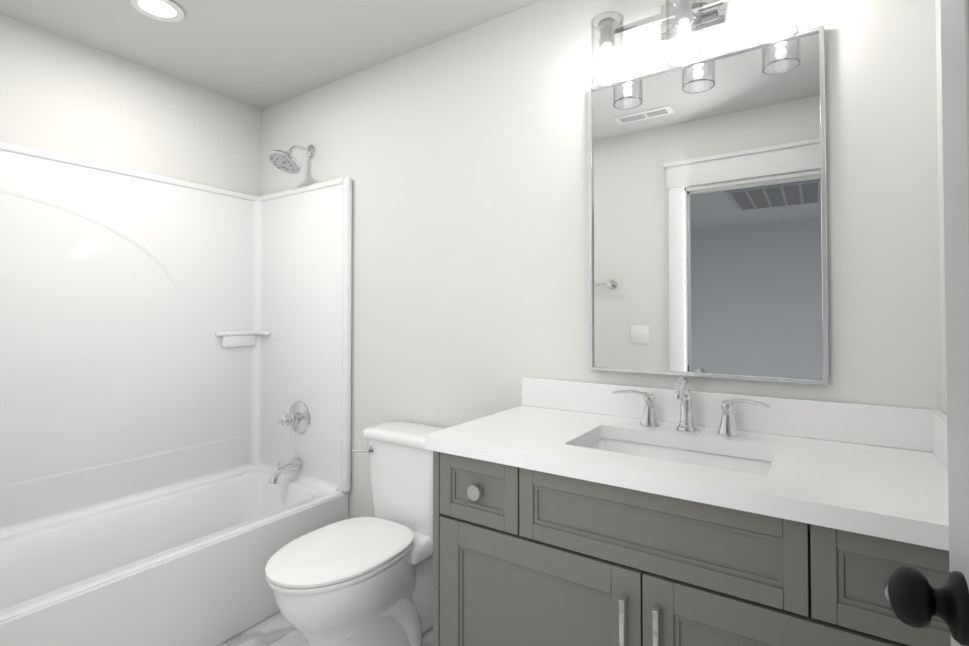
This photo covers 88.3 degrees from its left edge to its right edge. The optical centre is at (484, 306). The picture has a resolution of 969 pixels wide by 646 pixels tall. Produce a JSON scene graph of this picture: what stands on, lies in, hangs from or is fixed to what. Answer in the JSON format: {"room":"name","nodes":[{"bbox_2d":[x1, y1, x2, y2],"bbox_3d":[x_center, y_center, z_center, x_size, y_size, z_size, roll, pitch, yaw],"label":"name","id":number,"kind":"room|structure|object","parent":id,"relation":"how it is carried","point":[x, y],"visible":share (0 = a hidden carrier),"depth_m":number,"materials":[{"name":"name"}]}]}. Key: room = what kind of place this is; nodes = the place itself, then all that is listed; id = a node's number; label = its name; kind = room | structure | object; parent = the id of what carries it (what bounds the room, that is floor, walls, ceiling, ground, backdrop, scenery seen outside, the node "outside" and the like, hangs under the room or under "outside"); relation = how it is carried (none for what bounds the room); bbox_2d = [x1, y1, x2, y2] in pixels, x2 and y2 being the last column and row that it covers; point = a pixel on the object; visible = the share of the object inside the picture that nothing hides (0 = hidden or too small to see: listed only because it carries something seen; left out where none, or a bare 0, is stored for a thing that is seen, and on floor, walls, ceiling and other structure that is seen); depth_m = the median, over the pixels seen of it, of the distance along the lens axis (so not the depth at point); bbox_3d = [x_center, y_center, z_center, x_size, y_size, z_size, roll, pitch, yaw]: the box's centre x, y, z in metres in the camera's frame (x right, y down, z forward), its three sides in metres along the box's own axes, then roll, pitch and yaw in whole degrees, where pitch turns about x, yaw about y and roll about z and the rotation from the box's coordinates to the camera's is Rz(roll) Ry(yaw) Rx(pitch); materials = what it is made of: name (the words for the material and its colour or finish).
{"room":"bathroom","nodes":[
{"label":"bathroom","id":0,"kind":"room"},
{"bbox_2d":[0,14,260,195],"bbox_3d":[-1.815,0.071,2.184,0.115,2.440,1.715,-1,-1,34],"label":"wall","id":1,"kind":"structure","parent":0,"point":[61,95],"depth_m":2.29,"materials":[{"name":"white paint"}]},
{"bbox_2d":[0,0,541,109],"bbox_3d":[-0.738,-1.203,0.544,3.750,0.050,3.515,-1,-1,34],"label":"ceiling","id":2,"kind":"structure","parent":0,"point":[261,54],"depth_m":2.10,"materials":[{"name":"white paint"}]},
{"bbox_2d":[130,0,183,21],"bbox_3d":[-1.255,-1.149,1.917,0.176,0.010,0.176,-1,-1,34],"label":"recessed light","id":3,"kind":"object","parent":2,"relation":"in","point":[165,10],"visible":1,"depth_m":1.93,"materials":[{"name":"white paint"}]},
{"bbox_2d":[218,612,432,645],"bbox_3d":[-0.738,1.287,0.502,3.750,0.050,3.515,-1,-1,34],"label":"floor","id":4,"kind":"structure","parent":0,"point":[278,629],"depth_m":1.95,"materials":[{"name":"tile"}]},
{"bbox_2d":[0,142,351,645],"bbox_3d":[-1.408,0.323,1.977,0.783,1.929,1.596,-1,-1,34],"label":"bathtub","id":5,"kind":"object","parent":4,"relation":"on","point":[172,351],"visible":0.98,"depth_m":2.27,"materials":[{"name":"white plastic"}]},
{"bbox_2d":[268,459,301,483],"bbox_3d":[-1.014,0.827,2.530,0.058,0.107,0.169,-1,-1,34],"label":"tub spout","id":6,"kind":"object","parent":5,"relation":"attached to","point":[293,465],"visible":1,"depth_m":2.51,"materials":[{"name":"silver metal"}]},
{"bbox_2d":[279,401,309,433],"bbox_3d":[-0.996,0.575,2.552,0.170,0.170,0.119,-1,-1,34],"label":"tub valve","id":7,"kind":"object","parent":5,"relation":"attached to","point":[297,418],"visible":1,"depth_m":2.57,"materials":[{"name":"silver metal"}]},
{"bbox_2d":[265,421,445,645],"bbox_3d":[-0.448,0.894,1.827,0.432,0.792,0.736,-1,-1,34],"label":"toilet","id":8,"kind":"object","parent":4,"relation":"on","point":[361,581],"visible":0.85,"depth_m":1.76,"materials":[{"name":"white ceramic"}]},
{"bbox_2d":[425,377,950,645],"bbox_3d":[0.481,0.767,1.319,1.183,1.018,0.584,-1,-1,34],"label":"bathroom vanity","id":9,"kind":"object","parent":4,"relation":"on","point":[571,513],"visible":0.88,"depth_m":1.16,"materials":[{"name":"grey wood"}]},
{"bbox_2d":[612,377,769,436],"bbox_3d":[0.575,0.282,1.443,0.434,0.162,0.152,-1,-1,34],"label":"faucet","id":10,"kind":"object","parent":9,"relation":"on","point":[683,393],"visible":1,"depth_m":1.46,"materials":[{"name":"silver metal"}]},
{"bbox_2d":[261,0,941,518],"bbox_3d":[-0.045,0.069,2.104,3.150,2.440,0.115,-1,-1,34],"label":"wall","id":11,"kind":"structure","parent":0,"point":[461,160],"depth_m":1.89,"materials":[{"name":"white paint"}]},
{"bbox_2d":[269,145,314,173],"bbox_3d":[-0.976,-0.768,2.531,0.160,0.174,0.229,-1,-1,34],"label":"shower head","id":12,"kind":"object","parent":11,"relation":"attached to","point":[286,161],"visible":1,"depth_m":2.50},
{"bbox_2d":[591,0,798,87],"bbox_3d":[0.611,-0.857,1.507,0.572,0.259,0.175,-1,-1,34],"label":"sconce","id":13,"kind":"object","parent":11,"relation":"attached to","point":[682,19],"visible":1,"depth_m":1.53,"materials":[{"name":"silver metal"}]},
{"bbox_2d":[588,24,828,384],"bbox_3d":[0.653,-0.277,1.555,0.681,0.983,0.032,-1,-1,34],"label":"mirror","id":14,"kind":"object","parent":11,"relation":"attached to","point":[707,217],"visible":0.94,"depth_m":1.52,"materials":[{"name":"white mirror"}]},
{"bbox_2d":[935,0,946,414],"bbox_3d":[0.711,0.042,0.501,0.115,2.440,1.715,-1,-1,34],"label":"wall","id":15,"kind":"structure","parent":0,"point":[941,208],"depth_m":1.23,"materials":[{"name":"white paint"}]},
{"bbox_2d":[888,0,968,645],"bbox_3d":[0.336,0.236,0.246,0.158,2.018,0.772,-1,-1,34],"label":"door","id":16,"kind":"structure","parent":15,"relation":"in","point":[917,599],"depth_m":0.52,"materials":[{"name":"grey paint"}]}
]}

